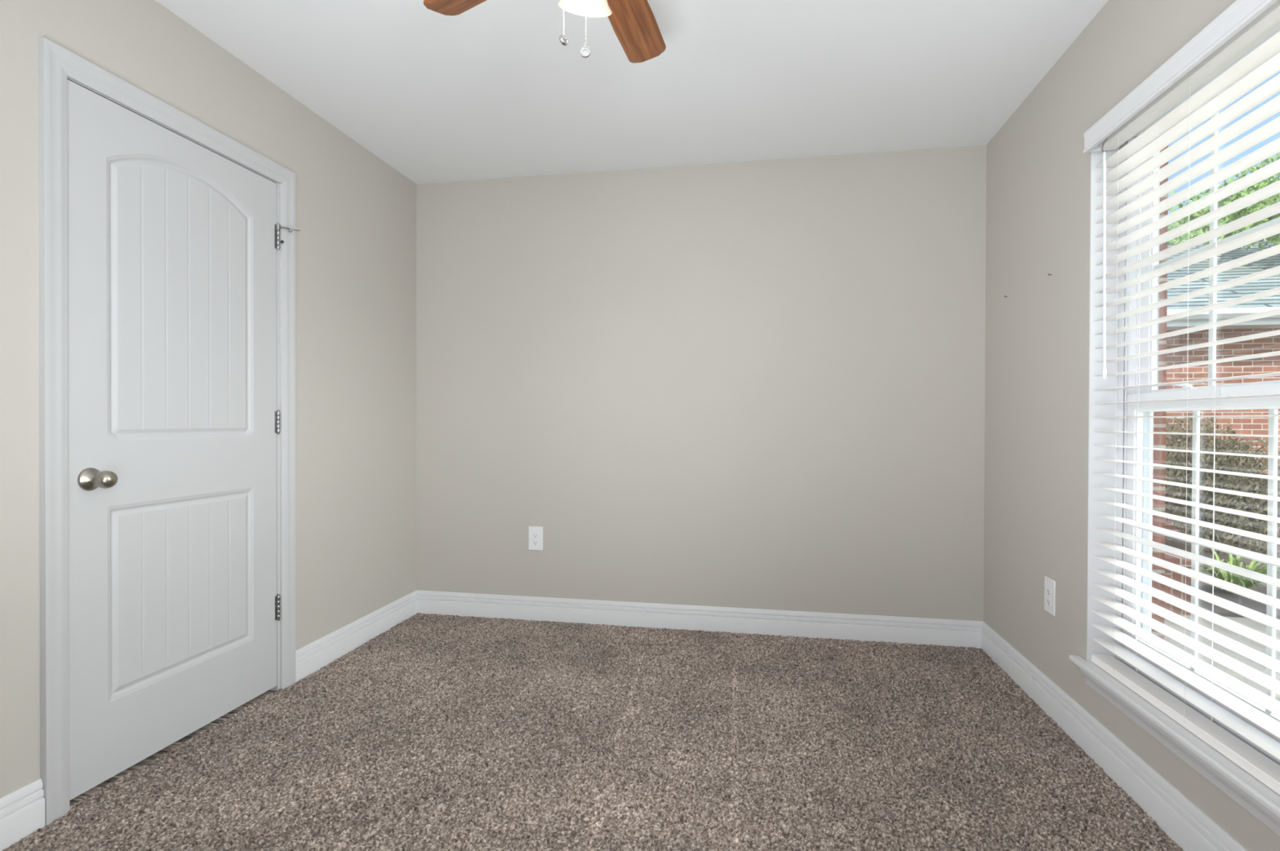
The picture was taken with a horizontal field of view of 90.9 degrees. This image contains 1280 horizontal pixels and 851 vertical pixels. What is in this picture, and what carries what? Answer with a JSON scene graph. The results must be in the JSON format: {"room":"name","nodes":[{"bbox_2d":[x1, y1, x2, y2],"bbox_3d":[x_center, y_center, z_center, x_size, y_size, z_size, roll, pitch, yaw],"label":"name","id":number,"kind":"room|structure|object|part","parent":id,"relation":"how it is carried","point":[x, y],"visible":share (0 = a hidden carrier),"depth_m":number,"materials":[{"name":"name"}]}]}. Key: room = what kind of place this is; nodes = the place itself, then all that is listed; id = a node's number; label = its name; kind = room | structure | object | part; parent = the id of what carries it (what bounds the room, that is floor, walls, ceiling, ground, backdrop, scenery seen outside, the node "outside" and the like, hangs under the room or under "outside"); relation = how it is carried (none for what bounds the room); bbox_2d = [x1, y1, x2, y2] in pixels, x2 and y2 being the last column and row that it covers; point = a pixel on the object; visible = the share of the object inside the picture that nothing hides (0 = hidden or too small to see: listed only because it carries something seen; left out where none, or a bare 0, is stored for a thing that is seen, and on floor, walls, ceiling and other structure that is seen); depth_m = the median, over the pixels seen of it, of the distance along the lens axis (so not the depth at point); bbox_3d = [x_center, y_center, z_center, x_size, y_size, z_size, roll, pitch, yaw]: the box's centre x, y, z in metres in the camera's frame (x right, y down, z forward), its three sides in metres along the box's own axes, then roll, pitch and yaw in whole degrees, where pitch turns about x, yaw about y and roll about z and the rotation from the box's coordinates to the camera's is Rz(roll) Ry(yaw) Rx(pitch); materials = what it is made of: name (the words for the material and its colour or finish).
{"room":"empty bedroom","nodes":[
{"label":"empty bedroom","id":0,"kind":"room"},
{"bbox_2d":[0,0,416,798],"bbox_3d":[-1.672,-0.144,1.731,0.115,2.540,4.017,0,0,10],"label":"wall","id":1,"kind":"structure","parent":0,"point":[356,213],"depth_m":2.67,"materials":[{"name":"beige paint"}]},
{"bbox_2d":[37,37,295,825],"bbox_3d":[-1.584,0.020,2.173,0.134,2.130,0.943,0,0,10],"label":"door frame","id":2,"kind":"structure","parent":1,"relation":"attached to","point":[57,64],"depth_m":1.75,"materials":[{"name":"white paint"}]},
{"bbox_3d":[-1.605,0.024,1.731,0.019,2.130,0.066,0,0,10],"label":"casing leg","id":3,"kind":"part","parent":2,"relation":"part of","materials":[{"name":"white paint"}]},
{"bbox_3d":[-1.450,0.018,2.594,0.019,2.130,0.066,0,0,10],"label":"casing leg","id":4,"kind":"part","parent":2,"relation":"part of","materials":[{"name":"white paint"}]},
{"bbox_2d":[66,79,300,800],"bbox_3d":[-1.514,0.042,2.174,0.120,2.030,0.842,0,0,10],"label":"door","id":5,"kind":"structure","parent":1,"relation":"in","point":[174,418],"depth_m":2.06,"materials":[{"name":"white paint"}]},
{"bbox_3d":[-1.543,0.156,1.819,0.051,0.052,0.052,0,0,10],"label":"knob","id":6,"kind":"part","parent":5,"relation":"part of","materials":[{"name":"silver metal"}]},
{"bbox_2d":[0,590,417,850],"bbox_3d":[-1.611,1.022,1.728,0.016,0.134,3.817,0,0,10],"label":"baseboard","id":7,"kind":"structure","parent":1,"relation":"attached to","point":[22,811],"depth_m":2.74,"materials":[{"name":"white paint"}]},
{"bbox_2d":[1,613,1182,850],"bbox_3d":[-0.533,1.086,1.536,3.807,0.018,3.820,0,0,10],"label":"floor","id":8,"kind":"structure","parent":0,"point":[435,732],"depth_m":2.04,"materials":[{"name":"brown carpet"}]},
{"bbox_2d":[155,0,1108,184],"bbox_3d":[-0.499,-1.434,1.491,4.069,0.150,4.097,0,0,10],"label":"ceiling","id":9,"kind":"structure","parent":0,"point":[490,90],"depth_m":2.45,"materials":[{"name":"white paint"}]},
{"bbox_2d":[423,0,666,62],"bbox_3d":[-0.094,-1.089,1.476,1.046,0.535,1.023,0,0,10],"label":"ceiling fan","id":10,"kind":"object","parent":9,"relation":"hanging from","point":[633,23],"visible":1,"depth_m":1.74,"materials":[{"name":"brown wood"}]},
{"bbox_3d":[-0.403,-1.142,1.638,0.388,0.010,0.120,0,13,33],"label":"blade","id":11,"kind":"part","parent":10,"relation":"part of","materials":[{"name":"brown wood"}]},
{"bbox_3d":[-0.175,-1.008,1.448,0.004,0.222,0.003,0,0,10],"label":"pull chain","id":12,"kind":"part","parent":10,"relation":"part of","materials":[{"name":"metal"}]},
{"bbox_3d":[-0.121,-0.981,1.402,0.004,0.275,0.003,0,0,10],"label":"pull chain","id":13,"kind":"part","parent":10,"relation":"part of","materials":[{"name":"metal"}]},
{"bbox_3d":[-0.139,-1.055,1.543,0.129,0.138,0.138,0,0,10],"label":"lamp shade","id":14,"kind":"part","parent":10,"relation":"part of","materials":[{"name":"white glass"}]},
{"bbox_3d":[-0.020,-1.142,1.783,0.120,0.010,0.388,-13,-3,15],"label":"blade","id":15,"kind":"part","parent":10,"relation":"part of","materials":[{"name":"brown wood"}]},
{"bbox_2d":[416,144,986,621],"bbox_3d":[0.236,-0.150,3.388,3.284,2.540,0.120,0,0,10],"label":"wall","id":16,"kind":"structure","parent":0,"point":[752,384],"depth_m":3.30,"materials":[{"name":"beige paint"}]},
{"bbox_2d":[528,526,542,551],"bbox_3d":[-0.575,0.622,3.474,0.083,0.131,0.008,0,0,10],"label":"wall outlet","id":17,"kind":"object","parent":16,"relation":"attached to","point":[535,533],"visible":1,"depth_m":3.47,"materials":[{"name":"white plastic"}]},
{"bbox_2d":[532,540,538,545],"bbox_3d":[-0.576,0.646,3.473,0.034,0.025,0.003,0,0,10],"label":"receptacle","id":18,"kind":"object","parent":17,"relation":"attached to","point":[534,542],"depth_m":3.47,"materials":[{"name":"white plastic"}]},
{"bbox_2d":[532,533,538,537],"bbox_3d":[-0.576,0.607,3.472,0.034,0.025,0.003,0,0,10],"label":"receptacle","id":19,"kind":"object","parent":17,"relation":"attached to","point":[534,535],"depth_m":3.47,"materials":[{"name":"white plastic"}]},
{"bbox_2d":[416,590,982,648],"bbox_3d":[0.196,1.016,3.334,3.004,0.134,0.016,0,0,10],"label":"baseboard","id":20,"kind":"structure","parent":16,"relation":"attached to","point":[877,628],"depth_m":3.30,"materials":[{"name":"white paint"}]},
{"bbox_2d":[983,0,1279,850],"bbox_3d":[1.413,-0.130,1.125,0.165,2.540,3.917,0,0,10],"label":"wall","id":21,"kind":"structure","parent":0,"point":[1038,170],"depth_m":2.36,"materials":[{"name":"beige paint"}]},
{"bbox_2d":[1044,576,1055,616],"bbox_3d":[1.548,0.644,2.382,0.008,0.131,0.083,0,0,10],"label":"wall outlet","id":22,"kind":"object","parent":21,"relation":"attached to","point":[1049,584],"visible":1,"depth_m":2.37,"materials":[{"name":"white plastic"}]},
{"bbox_2d":[1046,598,1051,606],"bbox_3d":[1.546,0.668,2.383,0.003,0.025,0.034,0,0,10],"label":"receptacle","id":23,"kind":"object","parent":22,"relation":"attached to","point":[1048,600],"depth_m":2.38,"materials":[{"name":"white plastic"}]},
{"bbox_2d":[1046,587,1051,595],"bbox_3d":[1.547,0.629,2.383,0.003,0.025,0.034,0,0,10],"label":"receptacle","id":24,"kind":"object","parent":22,"relation":"attached to","point":[1048,589],"depth_m":2.38,"materials":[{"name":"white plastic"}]},
{"bbox_2d":[981,621,1247,850],"bbox_3d":[1.329,1.034,1.198,0.016,0.134,3.817,0,0,10],"label":"baseboard","id":25,"kind":"structure","parent":21,"relation":"attached to","point":[1180,820],"depth_m":1.92,"materials":[{"name":"white paint"}]},
{"bbox_2d":[1069,655,1279,836],"bbox_3d":[1.443,0.832,1.642,0.121,0.078,1.059,0,0,10],"label":"window sill","id":26,"kind":"structure","parent":21,"relation":"attached to","point":[1252,795],"depth_m":1.59,"materials":[{"name":"white paint"}]},
{"bbox_2d":[1086,26,1279,765],"bbox_3d":[1.505,-0.081,1.625,0.168,1.794,0.971,0,0,10],"label":"window","id":27,"kind":"structure","parent":21,"relation":"in","point":[1148,393],"depth_m":2.04,"materials":[{"name":"white paint"}]},
{"bbox_2d":[1083,0,1279,795],"bbox_3d":[1.436,-0.088,1.637,0.105,1.759,0.934,0,0,10],"label":"window blind","id":28,"kind":"object","parent":27,"relation":"attached to","point":[1243,24],"visible":1,"depth_m":1.63,"materials":[{"name":"white paint"}]},
{"bbox_3d":[1.483,-0.067,1.963,0.001,1.687,0.001,0,0,10],"label":"ladder cord","id":29,"kind":"part","parent":28,"relation":"part of","materials":[{"name":"white fabric"}]},
{"bbox_3d":[1.545,-0.067,1.952,0.002,1.687,0.002,0,0,10],"label":"ladder cord","id":30,"kind":"part","parent":28,"relation":"part of","materials":[{"name":"white fabric"}]},
{"bbox_3d":[1.453,0.778,1.639,0.061,0.026,0.934,0,0,10],"label":"rail","id":31,"kind":"part","parent":28,"relation":"part of","materials":[{"name":"white plastic"}]},
{"bbox_3d":[1.425,-0.065,1.641,0.001,1.687,0.001,0,0,10],"label":"ladder cord","id":32,"kind":"part","parent":28,"relation":"part of","materials":[{"name":"white fabric"}]},
{"bbox_3d":[1.487,-0.065,1.630,0.002,1.687,0.002,0,0,10],"label":"ladder cord","id":33,"kind":"part","parent":28,"relation":"part of","materials":[{"name":"white fabric"}]},
{"bbox_3d":[1.522,0.329,1.625,0.028,0.856,0.889,0,0,10],"label":"sash","id":34,"kind":"part","parent":27,"relation":"part of","materials":[{"name":"white plastic"}]},
{"bbox_3d":[1.560,-0.495,1.613,0.028,0.885,0.889,0,0,10],"label":"sash","id":35,"kind":"part","parent":27,"relation":"part of","materials":[{"name":"white plastic"}]},
{"bbox_2d":[1137,408,1279,715],"bbox_3d":[1.522,0.321,1.625,0.009,0.739,0.791,0,0,10],"label":"grille","id":36,"kind":"object","parent":27,"relation":"attached to","point":[1273,421],"depth_m":1.74,"materials":[{"name":"white plastic"}]},
{"bbox_2d":[1154,113,1279,386],"bbox_3d":[1.560,-0.494,1.613,0.009,0.785,0.779,0,0,10],"label":"grille","id":37,"kind":"object","parent":27,"relation":"attached to","point":[1212,207],"depth_m":1.74,"materials":[{"name":"white plastic"}]},
{"label":"outside","id":38,"kind":"structure","parent":0,"visible":0},
{"bbox_2d":[1222,616,1279,702],"bbox_3d":[22.297,1.471,12.761,36.830,0.200,57.000,0,0,10],"label":"ground","id":39,"kind":"structure","parent":38,"point":[1277,700],"depth_m":4.51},
{"bbox_2d":[1151,146,1168,639],"bbox_3d":[1.527,0.020,1.167,0.040,2.740,4.037,0,0,10],"label":"wall","id":40,"kind":"structure","parent":39,"relation":"on","point":[1159,424],"depth_m":2.05,"materials":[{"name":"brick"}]},
{"bbox_2d":[1164,551,1191,615],"bbox_3d":[3.176,1.159,4.808,1.690,0.420,0.305,0,0,10],"label":"brick ledge","id":41,"kind":"object","parent":39,"relation":"on","point":[1170,557],"visible":0.14,"depth_m":4.54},
{"bbox_2d":[1167,191,1265,244],"bbox_3d":[11.807,-1.915,14.212,3.801,6.508,2.674,0,0,10],"label":"tree","id":42,"kind":"object","parent":39,"relation":"on","point":[1174,242],"visible":0.06,"depth_m":13.74,"materials":[{"name":"green plant"}]},
{"bbox_2d":[1164,240,1279,537],"bbox_3d":[6.929,-0.746,10.084,6.650,4.180,6.086,0,0,10],"label":"neighbor house","id":43,"kind":"structure","parent":39,"relation":"on","point":[1244,425],"depth_m":7.48,"materials":[{"name":"red brick"}]},
{"bbox_2d":[1164,536,1279,619],"bbox_3d":[8.358,1.390,5.515,9.700,0.080,3.400,0,0,10],"label":"planting bed","id":44,"kind":"object","parent":39,"relation":"on","point":[1249,603],"depth_m":5.15,"materials":[{"name":"brown soil"}]},
{"bbox_2d":[1164,413,1279,555],"bbox_3d":[5.906,0.612,6.783,1.887,1.514,1.239,0,0,28],"label":"shrub","id":45,"kind":"object","parent":44,"relation":"on","point":[1232,482],"visible":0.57,"depth_m":6.53,"materials":[{"name":"green plant"}]},
{"bbox_2d":[1198,546,1279,593],"bbox_3d":[4.788,1.207,5.097,0.975,0.370,0.968,0,0,10],"label":"leaf plant","id":46,"kind":"object","parent":44,"relation":"on","point":[1247,583],"visible":0.41,"depth_m":5.02,"materials":[{"name":"green plant"}]},
{"bbox_2d":[1167,191,1278,242],"bbox_3d":[15.791,-2.469,16.592,5.832,7.606,3.542,0,0,10],"label":"tree","id":47,"kind":"object","parent":39,"relation":"on","point":[1183,237],"visible":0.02,"depth_m":16.44,"materials":[{"name":"green plant"}]},
{"bbox_2d":[1169,153,1279,252],"bbox_3d":[9.616,-1.270,8.112,4.427,5.294,2.537,0,0,10],"label":"tree","id":48,"kind":"object","parent":39,"relation":"on","point":[1270,201],"visible":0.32,"depth_m":8.43,"materials":[{"name":"green plant"}]},
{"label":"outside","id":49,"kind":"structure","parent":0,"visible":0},
{"bbox_2d":[1164,614,1279,698],"bbox_3d":[7.624,1.413,3.133,10.300,0.062,1.450,0,0,10],"label":"walkway","id":50,"kind":"structure","parent":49,"point":[1251,624],"depth_m":3.93,"materials":[{"name":"concrete"}]}
]}

